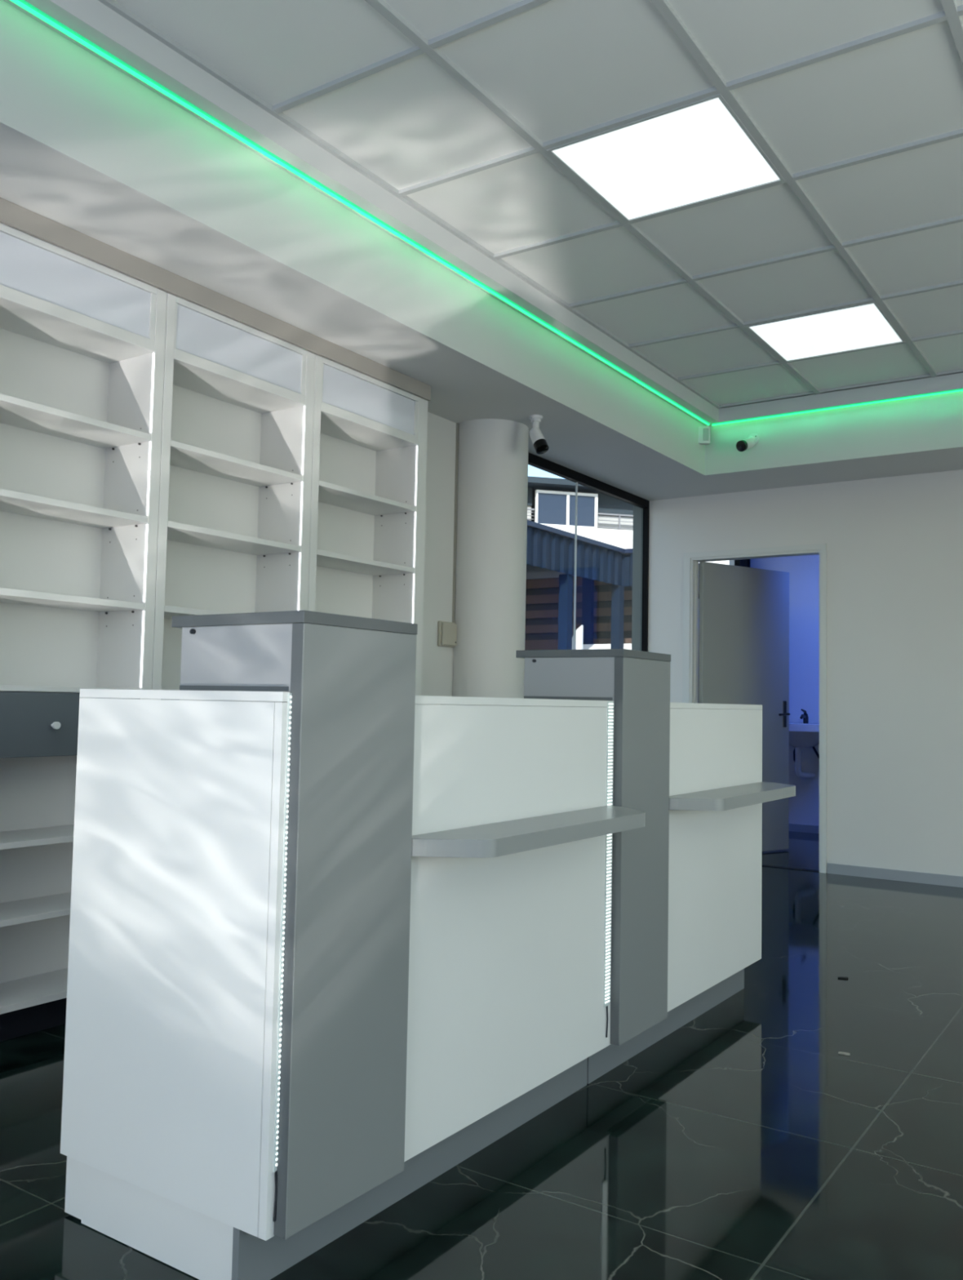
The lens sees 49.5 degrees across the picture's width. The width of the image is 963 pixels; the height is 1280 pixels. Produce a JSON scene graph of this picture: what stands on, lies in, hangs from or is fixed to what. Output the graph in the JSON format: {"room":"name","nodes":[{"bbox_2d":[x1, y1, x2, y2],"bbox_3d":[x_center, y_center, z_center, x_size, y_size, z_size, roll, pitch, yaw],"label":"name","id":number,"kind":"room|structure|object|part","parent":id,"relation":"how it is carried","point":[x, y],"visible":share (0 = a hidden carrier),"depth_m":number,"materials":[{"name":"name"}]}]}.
{"room":"pharmacy","nodes":[
{"label":"pharmacy","id":0,"kind":"room"},
{"bbox_2d":[0,831,962,1279],"bbox_3d":[1.846,1.313,2.405,7.270,0.120,12.600,-1,-4,34],"label":"floor","id":1,"kind":"structure","parent":0,"point":[740,1144],"depth_m":2.50,"materials":[{"name":"black tile"}]},
{"bbox_2d":[0,197,171,1041],"bbox_3d":[-1.459,-0.047,3.418,0.288,2.587,0.761,-1,-4,34],"label":"shelving unit","id":2,"kind":"object","parent":1,"relation":"on","point":[82,340],"visible":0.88,"depth_m":3.56,"materials":[{"name":"white laminate"}]},
{"bbox_3d":[-1.491,1.136,3.349,0.254,0.020,0.675,-1,-4,34],"label":"panel","id":3,"kind":"part","parent":2,"relation":"part of","materials":[{"name":"white laminate"}]},
{"bbox_3d":[-1.486,0.875,3.365,0.253,0.020,0.674,-1,-4,34],"label":"shelf","id":4,"kind":"part","parent":2,"relation":"part of","materials":[{"name":"white laminate"}]},
{"bbox_3d":[-1.482,0.641,3.380,0.253,0.020,0.674,-1,-4,34],"label":"shelf","id":5,"kind":"part","parent":2,"relation":"part of","materials":[{"name":"white laminate"}]},
{"bbox_3d":[-1.577,-0.049,3.494,0.008,2.395,0.675,-1,-4,34],"label":"panel","id":6,"kind":"part","parent":2,"relation":"part of","materials":[{"name":"white laminate"}]},
{"bbox_3d":[-1.359,0.272,3.324,0.027,0.024,0.024,-1,-4,34],"label":"knob","id":7,"kind":"part","parent":2,"relation":"part of","materials":[{"name":"white plastic"}]},
{"bbox_3d":[-1.460,0.271,3.392,0.219,0.204,0.671,-1,-4,34],"label":"drawer","id":8,"kind":"part","parent":2,"relation":"part of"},
{"bbox_2d":[0,684,141,693],"bbox_3d":[-1.472,0.159,3.408,0.255,0.018,0.674,-1,-4,34],"label":"countertop","id":9,"kind":"structure","parent":2,"relation":"on","point":[2,687],"depth_m":3.32,"materials":[{"name":"white laminate"}]},
{"bbox_3d":[-1.467,-0.135,3.426,0.253,0.022,0.674,-1,-4,34],"label":"shelf","id":10,"kind":"part","parent":2,"relation":"part of","materials":[{"name":"white laminate"}]},
{"bbox_3d":[-1.461,-0.439,3.445,0.253,0.022,0.674,-1,-4,34],"label":"shelf","id":11,"kind":"part","parent":2,"relation":"part of","materials":[{"name":"white laminate"}]},
{"bbox_3d":[-1.455,-0.731,3.462,0.253,0.022,0.674,-1,-4,34],"label":"shelf","id":12,"kind":"part","parent":2,"relation":"part of","materials":[{"name":"white laminate"}]},
{"bbox_3d":[-1.351,-1.163,3.416,0.004,0.164,0.643,-1,-4,34],"label":"pane","id":13,"kind":"part","parent":2,"relation":"part of","materials":[{"name":"glass"}]},
{"bbox_3d":[-1.448,-1.255,3.496,0.262,0.022,0.675,-1,-4,34],"label":"panel","id":14,"kind":"part","parent":2,"relation":"part of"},
{"bbox_3d":[-1.270,-0.039,3.721,0.262,2.415,0.044,-1,-4,34],"label":"panel","id":15,"kind":"part","parent":2,"relation":"part of","materials":[{"name":"white laminate"}]},
{"bbox_2d":[151,272,319,699],"bbox_3d":[-1.031,0.000,4.051,0.288,2.587,0.770,-1,-4,34],"label":"shelving unit","id":16,"kind":"object","parent":1,"relation":"on","point":[234,510],"visible":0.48,"depth_m":4.18,"materials":[{"name":"white laminate"}]},
{"bbox_3d":[-1.246,-0.036,3.757,0.262,2.415,0.039,-1,-4,34],"label":"panel","id":17,"kind":"part","parent":16,"relation":"part of","materials":[{"name":"white laminate"}]},
{"bbox_3d":[-1.042,-0.089,4.056,0.253,0.022,0.676,-1,-4,34],"label":"shelf","id":18,"kind":"part","parent":16,"relation":"part of","materials":[{"name":"white laminate"}]},
{"bbox_3d":[-1.151,-0.002,4.124,0.008,2.395,0.677,-1,-4,34],"label":"panel","id":19,"kind":"part","parent":16,"relation":"part of","materials":[{"name":"white laminate"}]},
{"bbox_3d":[-1.036,-0.392,4.074,0.253,0.022,0.676,-1,-4,34],"label":"shelf","id":20,"kind":"part","parent":16,"relation":"part of","materials":[{"name":"white laminate"}]},
{"bbox_3d":[-1.030,-0.685,4.092,0.253,0.022,0.676,-1,-4,34],"label":"shelf","id":21,"kind":"part","parent":16,"relation":"part of","materials":[{"name":"white laminate"}]},
{"bbox_3d":[-0.926,-1.116,4.045,0.004,0.164,0.645,-1,-4,34],"label":"pane","id":22,"kind":"part","parent":16,"relation":"part of","materials":[{"name":"glass"}]},
{"bbox_3d":[-1.022,-1.209,4.125,0.262,0.022,0.677,-1,-4,34],"label":"panel","id":23,"kind":"part","parent":16,"relation":"part of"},
{"bbox_3d":[-0.843,0.008,4.355,0.262,2.415,0.052,-1,-4,34],"label":"panel","id":24,"kind":"part","parent":16,"relation":"part of","materials":[{"name":"white laminate"}]},
{"bbox_2d":[60,610,645,1279],"bbox_3d":[-0.181,0.604,2.524,0.760,1.232,1.316,-1,-4,34],"label":"counter","id":25,"kind":"object","parent":1,"relation":"on","point":[336,937],"depth_m":2.06,"materials":[{"name":"white laminate"}]},
{"bbox_3d":[-0.620,0.588,2.037,0.576,0.942,0.018,-1,-4,34],"label":"panel","id":26,"kind":"part","parent":25,"relation":"part of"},
{"bbox_3d":[-0.239,0.148,2.597,0.597,0.018,1.316,-1,-4,34],"label":"panel","id":27,"kind":"part","parent":25,"relation":"part of","materials":[{"name":"white laminate"}]},
{"bbox_3d":[0.086,0.633,2.546,0.018,0.942,0.942,-1,-4,34],"label":"panel","id":28,"kind":"part","parent":25,"relation":"part of","materials":[{"name":"white laminate"}]},
{"bbox_2d":[411,805,645,857],"bbox_3d":[0.163,0.454,2.505,0.163,0.037,0.937,-1,-4,34],"label":"shelf","id":29,"kind":"object","parent":25,"relation":"attached to","point":[495,836],"depth_m":2.35,"materials":[{"name":"laminate"}]},
{"bbox_3d":[0.114,0.667,3.105,0.597,0.942,0.018,-1,-4,34],"label":"panel","id":30,"kind":"part","parent":25,"relation":"part of","materials":[{"name":"white laminate"}]},
{"bbox_2d":[307,337,431,704],"bbox_3d":[-0.597,0.047,4.695,0.288,2.587,0.786,-1,-4,34],"label":"shelving unit","id":31,"kind":"object","parent":1,"relation":"on","point":[366,547],"visible":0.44,"depth_m":4.88,"materials":[{"name":"white laminate"}]},
{"bbox_3d":[-0.815,0.011,4.396,0.262,2.415,0.042,-1,-4,34],"label":"panel","id":32,"kind":"part","parent":31,"relation":"part of","materials":[{"name":"white laminate"}]},
{"bbox_3d":[-0.723,0.044,4.759,0.008,2.395,0.667,-1,-4,34],"label":"panel","id":33,"kind":"part","parent":31,"relation":"part of","materials":[{"name":"white laminate"}]},
{"bbox_3d":[-0.607,-0.346,4.710,0.253,0.022,0.666,-1,-4,34],"label":"shelf","id":34,"kind":"part","parent":31,"relation":"part of","materials":[{"name":"white laminate"}]},
{"bbox_3d":[-0.601,-0.638,4.727,0.253,0.022,0.666,-1,-4,34],"label":"shelf","id":35,"kind":"part","parent":31,"relation":"part of","materials":[{"name":"white laminate"}]},
{"bbox_3d":[-0.497,-1.070,4.681,0.004,0.164,0.635,-1,-4,34],"label":"pane","id":36,"kind":"part","parent":31,"relation":"part of","materials":[{"name":"white glass"}]},
{"bbox_3d":[-0.594,-1.162,4.761,0.262,0.022,0.667,-1,-4,34],"label":"panel","id":37,"kind":"part","parent":31,"relation":"part of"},
{"bbox_3d":[-0.410,0.055,4.996,0.262,2.415,0.075,-1,-4,34],"label":"panel","id":38,"kind":"part","parent":31,"relation":"part of","materials":[{"name":"white laminate"}]},
{"bbox_2d":[515,648,795,1084],"bbox_3d":[0.540,0.682,3.592,0.760,1.232,1.269,-1,-4,34],"label":"counter","id":39,"kind":"object","parent":1,"relation":"on","point":[686,917],"depth_m":3.27,"materials":[{"name":"white laminate"}]},
{"bbox_3d":[0.482,0.226,3.666,0.597,0.018,1.263,-1,-4,34],"label":"panel","id":40,"kind":"part","parent":39,"relation":"part of","materials":[{"name":"white laminate"}]},
{"bbox_3d":[0.800,0.711,3.604,0.018,0.942,0.914,-1,-4,34],"label":"panel","id":41,"kind":"part","parent":39,"relation":"part of","materials":[{"name":"white laminate"}]},
{"bbox_3d":[0.820,0.744,4.152,0.597,0.942,0.018,-1,-4,34],"label":"panel","id":42,"kind":"part","parent":39,"relation":"part of","materials":[{"name":"white laminate"}]},
{"bbox_2d":[669,782,795,810],"bbox_3d":[0.885,0.533,3.574,0.163,0.037,0.934,-1,-4,34],"label":"shelf","id":43,"kind":"object","parent":39,"relation":"attached to","point":[722,796],"depth_m":3.42,"materials":[{"name":"laminate"}]},
{"bbox_2d":[838,1051,850,1055],"bbox_3d":[1.131,1.288,3.253,0.034,0.005,0.013,0,-4,22],"label":"scrap","id":44,"kind":"object","parent":1,"relation":"on","point":[839,1052],"visible":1,"depth_m":3.25,"materials":[{"name":"white paper"}]},
{"bbox_2d":[115,0,962,404],"bbox_3d":[1.907,-1.827,2.594,7.070,0.128,12.400,-1,-4,34],"label":"ceiling","id":45,"kind":"structure","parent":0,"point":[560,68],"depth_m":3.54,"materials":[{"name":"tile"}]},
{"bbox_2d":[3,0,719,425],"bbox_3d":[-1.113,-1.750,2.946,0.107,0.103,9.419,-1,-4,34],"label":"trim","id":46,"kind":"structure","parent":45,"relation":"attached to","point":[92,20],"depth_m":3.69,"materials":[{"name":"paint"}]},
{"bbox_2d":[9,0,710,425],"bbox_3d":[-1.052,-1.684,3.061,0.022,0.012,9.085,-1,-4,34],"label":"led strip","id":47,"kind":"object","parent":46,"relation":"attached to","point":[24,4],"visible":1,"depth_m":3.63,"materials":[{"name":"green plastic"}]},
{"bbox_2d":[97,0,962,408],"bbox_3d":[1.431,-1.847,1.215,6.120,0.018,9.383,-1,-4,34],"label":"grid","id":48,"kind":"structure","parent":45,"relation":"attached to","point":[952,13],"depth_m":3.69,"materials":[{"name":"metal"}]},
{"bbox_2d":[546,93,785,222],"bbox_3d":[0.671,-1.709,3.746,0.637,0.018,0.643,-1,-4,34],"label":"recessed light","id":49,"kind":"object","parent":45,"relation":"in","point":[700,151],"visible":1,"depth_m":3.72,"materials":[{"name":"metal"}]},
{"bbox_2d":[745,301,906,362],"bbox_3d":[1.787,-1.587,5.399,0.637,0.018,0.643,-1,-4,34],"label":"recessed light","id":50,"kind":"object","parent":45,"relation":"in","point":[864,326],"visible":1,"depth_m":5.39,"materials":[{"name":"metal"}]},
{"bbox_2d":[719,373,962,422],"bbox_3d":[4.074,-1.518,5.098,6.084,0.103,0.036,-1,-4,34],"label":"trim","id":51,"kind":"structure","parent":45,"relation":"attached to","point":[954,381],"depth_m":6.33,"materials":[{"name":"paint"}]},
{"bbox_2d":[711,388,962,426],"bbox_3d":[4.011,-1.460,5.138,6.035,0.012,0.022,-1,-4,34],"label":"led strip","id":52,"kind":"object","parent":51,"relation":"attached to","point":[958,389],"visible":1,"depth_m":6.36,"materials":[{"name":"green plastic"}]},
{"bbox_2d":[421,411,699,704],"bbox_3d":[-1.037,-0.288,4.468,0.160,3.211,12.600,-1,-4,34],"label":"wall","id":53,"kind":"structure","parent":0,"point":[437,660],"depth_m":5.53,"materials":[{"name":"paint"}]},
{"bbox_2d":[0,0,737,500],"bbox_3d":[-1.271,-1.559,3.408,0.679,0.435,10.030,-1,-4,34],"label":"ceiling soffit","id":54,"kind":"structure","parent":53,"relation":"attached to","point":[86,148],"depth_m":3.79,"materials":[{"name":"paint"}]},
{"bbox_2d":[437,621,457,647],"bbox_3d":[-0.172,-0.030,5.568,0.036,0.132,0.167,-1,-4,34],"label":"junction box","id":55,"kind":"object","parent":53,"relation":"attached to","point":[446,631],"visible":1,"depth_m":5.53,"materials":[{"name":"beige plastic"}]},
{"bbox_2d":[452,422,459,622],"bbox_3d":[-0.140,-0.637,5.656,0.012,1.090,0.012,-1,-4,34],"label":"cable trunking","id":56,"kind":"object","parent":53,"relation":"attached to","point":[457,424],"visible":1,"depth_m":5.65,"materials":[{"name":"white plastic"}]},
{"bbox_2d":[452,418,528,698],"bbox_3d":[0.031,0.120,5.712,0.410,2.588,0.410,-1,-4,34],"label":"column","id":57,"kind":"structure","parent":53,"relation":"attached to","point":[491,583],"depth_m":5.57,"materials":[{"name":"paint"}]},
{"bbox_2d":[528,452,649,651],"bbox_3d":[0.630,0.169,6.821,0.040,2.528,2.050,-1,-4,34],"label":"window","id":58,"kind":"structure","parent":53,"relation":"in","point":[536,461],"depth_m":7.21,"materials":[{"name":"black metal"}]},
{"bbox_2d":[698,559,750,598],"bbox_3d":[1.846,-0.643,8.670,0.060,0.638,2.070,-1,-4,34],"label":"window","id":59,"kind":"structure","parent":53,"relation":"in","point":[742,562],"depth_m":9.36,"materials":[{"name":"black glass"}]},
{"bbox_3d":[2.336,-0.590,9.387,0.050,0.558,0.210,-1,-4,34],"label":"frame post","id":60,"kind":"part","parent":59,"relation":"part of","materials":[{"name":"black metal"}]},
{"bbox_2d":[729,555,819,826],"bbox_3d":[5.327,0.026,7.614,7.270,3.211,0.150,-1,-4,34],"label":"wall","id":61,"kind":"structure","parent":0,"point":[804,571],"depth_m":9.18,"materials":[{"name":"paint"}]},
{"bbox_2d":[789,708,819,777],"bbox_3d":[2.748,0.888,8.924,0.576,0.596,0.459,-1,-4,34],"label":"basin","id":62,"kind":"object","parent":61,"relation":"attached to","point":[805,735],"visible":0.68,"depth_m":8.80,"materials":[{"name":"white ceramic"}]},
{"bbox_2d":[800,708,808,724],"bbox_3d":[2.787,0.660,9.024,0.044,0.127,0.158,-1,-4,34],"label":"tap","id":63,"kind":"object","parent":62,"relation":"on","point":[805,716],"depth_m":9.05,"materials":[{"name":"metal"}]},
{"bbox_3d":[2.749,0.814,8.927,0.576,0.205,0.455,-1,-4,34],"label":"bowl","id":64,"kind":"part","parent":62,"relation":"part of","materials":[{"name":"white ceramic"}]},
{"bbox_2d":[789,823,819,833],"bbox_3d":[3.633,1.625,8.541,2.970,0.066,0.012,-1,-4,34],"label":"baseboard","id":65,"kind":"structure","parent":61,"relation":"attached to","point":[793,827],"depth_m":9.09,"materials":[{"name":"metal"}]},
{"bbox_2d":[648,469,962,876],"bbox_3d":[4.138,-0.108,5.772,7.180,3.211,0.100,-1,-4,34],"label":"wall","id":66,"kind":"structure","parent":0,"point":[895,544],"depth_m":6.75,"materials":[{"name":"paint"}]},
{"bbox_2d":[528,414,549,454],"bbox_3d":[0.299,-1.079,5.486,0.078,0.212,0.142,3,-4,-26],"label":"security camera","id":67,"kind":"object","parent":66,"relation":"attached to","point":[540,445],"visible":1,"depth_m":5.46,"materials":[{"name":"white plastic"}]},
{"bbox_3d":[0.287,-1.129,5.522,0.051,0.079,0.051,-1,-4,34],"label":"arm","id":68,"kind":"part","parent":67,"relation":"part of","materials":[{"name":"white plastic"}]},
{"bbox_2d":[533,438,549,454],"bbox_3d":[0.312,-1.011,5.456,0.083,0.074,0.078,-1,-4,34],"label":"hood","id":69,"kind":"object","parent":67,"relation":"attached to","point":[540,445],"depth_m":5.44,"materials":[{"name":"black plastic"}]},
{"bbox_2d":[631,505,643,650],"bbox_3d":[1.145,0.311,7.694,0.084,2.688,0.012,-1,-4,34],"label":"trim","id":70,"kind":"structure","parent":66,"relation":"attached to","point":[637,536],"depth_m":7.74,"materials":[{"name":"grey metal"}]},
{"bbox_2d":[698,426,710,444],"bbox_3d":[1.434,-1.332,6.788,0.104,0.116,0.046,1,-3,2],"label":"sensor","id":71,"kind":"object","parent":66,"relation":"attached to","point":[704,431],"visible":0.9,"depth_m":6.77,"materials":[{"name":"white plastic"}]},
{"bbox_2d":[698,561,790,851],"bbox_3d":[1.949,0.509,7.728,0.932,2.106,0.168,3,-4,-33],"label":"door","id":72,"kind":"structure","parent":66,"relation":"in","point":[744,625],"depth_m":7.78,"materials":[{"name":"grey laminate"}]},
{"bbox_3d":[2.246,0.563,7.919,0.124,0.023,0.168,3,-4,-33],"label":"handle","id":73,"kind":"part","parent":72,"relation":"part of","materials":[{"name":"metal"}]},
{"bbox_3d":[2.303,0.563,7.928,0.040,0.200,0.008,3,-4,-33],"label":"plate","id":74,"kind":"part","parent":72,"relation":"part of","materials":[{"name":"metal"}]},
{"bbox_2d":[736,433,759,451],"bbox_3d":[1.684,-1.252,6.612,0.073,0.145,0.181,-2,-5,43],"label":"security camera","id":75,"kind":"object","parent":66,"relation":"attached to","point":[744,445],"visible":1,"depth_m":6.57,"materials":[{"name":"white plastic"}]},
{"bbox_2d":[736,440,747,451],"bbox_3d":[1.637,-1.220,6.562,0.047,0.073,0.070,4,-5,-43],"label":"hood","id":76,"kind":"object","parent":75,"relation":"attached to","point":[742,445],"depth_m":6.55,"materials":[{"name":"black plastic"}]},
{"bbox_2d":[682,543,826,873],"bbox_3d":[1.891,0.454,7.238,1.016,2.178,0.116,-1,-4,34],"label":"trim","id":77,"kind":"structure","parent":66,"relation":"attached to","point":[691,560],"depth_m":7.17,"materials":[{"name":"paint"}]},
{"bbox_2d":[761,864,819,871],"bbox_3d":[1.866,1.538,7.153,0.928,0.004,0.054,-1,-4,34],"label":"trim","id":78,"kind":"structure","parent":66,"relation":"attached to","point":[766,865],"depth_m":7.00,"materials":[{"name":"black metal"}]},
{"bbox_2d":[705,391,962,492],"bbox_3d":[4.207,-1.332,5.386,6.191,0.435,0.611,-1,-4,34],"label":"trim","id":79,"kind":"structure","parent":66,"relation":"attached to","point":[922,434],"depth_m":6.44,"materials":[{"name":"paint"}]},
{"bbox_2d":[827,862,962,887],"bbox_3d":[4.579,1.448,5.293,5.568,0.066,0.012,-1,-4,34],"label":"baseboard","id":80,"kind":"structure","parent":66,"relation":"attached to","point":[835,868],"depth_m":6.60,"materials":[{"name":"metal"}]},
{"label":"outside","id":81,"kind":"structure","parent":0,"visible":0},
{"bbox_3d":[-8.319,1.461,5.507,100.000,0.160,120.000,-1,-4,34],"label":"ground","id":82,"kind":"structure","parent":81,"visible":0},
{"bbox_2d":[572,625,583,649],"bbox_3d":[1.142,0.913,12.966,0.220,2.200,0.040,-1,-4,34],"label":"board","id":83,"kind":"object","parent":82,"relation":"on","point":[580,631],"visible":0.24,"depth_m":12.96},
{"bbox_2d":[582,643,631,649],"bbox_3d":[2.503,1.040,13.041,3.250,2.010,0.100,-1,-4,34],"label":"wall","id":84,"kind":"structure","parent":82,"relation":"on","point":[626,646],"depth_m":13.68,"materials":[{"name":"white paint"}]},
{"bbox_2d":[524,568,699,649],"bbox_3d":[0.692,0.615,15.153,5.200,3.040,0.280,-1,-4,34],"label":"roller shutter","id":85,"kind":"object","parent":82,"relation":"on","point":[593,597],"visible":0.12,"depth_m":14.85,"materials":[{"name":"blue metal"}]},
{"bbox_3d":[1.465,0.592,14.512,0.140,3.040,0.080,-1,-4,34],"label":"post","id":86,"kind":"part","parent":85,"relation":"part of","materials":[{"name":"blue metal"}]},
{"bbox_2d":[526,520,699,649],"bbox_3d":[-0.042,0.405,13.355,4.000,3.215,6.900,-1,-4,34],"label":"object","id":87,"kind":"object","parent":82,"relation":"on","point":[550,551],"visible":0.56,"depth_m":12.45,"materials":[{"name":"blue metal"}]},
{"bbox_3d":[0.972,0.597,12.258,0.120,2.740,0.120,-1,-4,34],"label":"post","id":88,"kind":"part","parent":87,"relation":"part of","materials":[{"name":"blue metal"}]},
{"bbox_3d":[0.764,-1.274,11.496,0.530,0.055,4.520,-1,-4,34],"label":"edge trim","id":89,"kind":"part","parent":87,"relation":"part of","materials":[{"name":"white metal"}]},
{"bbox_3d":[1.723,0.675,13.316,0.120,2.740,0.120,-1,-4,34],"label":"post","id":90,"kind":"part","parent":87,"relation":"part of","materials":[{"name":"blue metal"}]},
{"bbox_2d":[527,475,729,564],"bbox_3d":[1.250,-0.220,24.402,18.000,5.840,6.250,2,-4,-13],"label":"apartment building","id":91,"kind":"structure","parent":82,"relation":"on","point":[603,517],"depth_m":21.82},
{"bbox_3d":[-0.909,-2.611,21.079,4.100,0.330,0.050,2,-4,-13],"label":"railing","id":92,"kind":"part","parent":91,"relation":"part of","materials":[{"name":"white metal"}]},
{"bbox_3d":[1.460,-2.715,21.671,0.623,0.638,0.020,2,-4,-13],"label":"pane","id":93,"kind":"part","parent":91,"relation":"part of","materials":[{"name":"blue glass"}]},
{"bbox_3d":[2.092,-2.693,21.822,0.563,0.638,0.020,2,-4,-13],"label":"pane","id":94,"kind":"part","parent":91,"relation":"part of","materials":[{"name":"blue glass"}]},
{"bbox_3d":[4.632,-2.423,22.403,4.500,0.330,0.050,2,-4,-13],"label":"railing","id":95,"kind":"part","parent":91,"relation":"part of","materials":[{"name":"white metal"}]}
]}

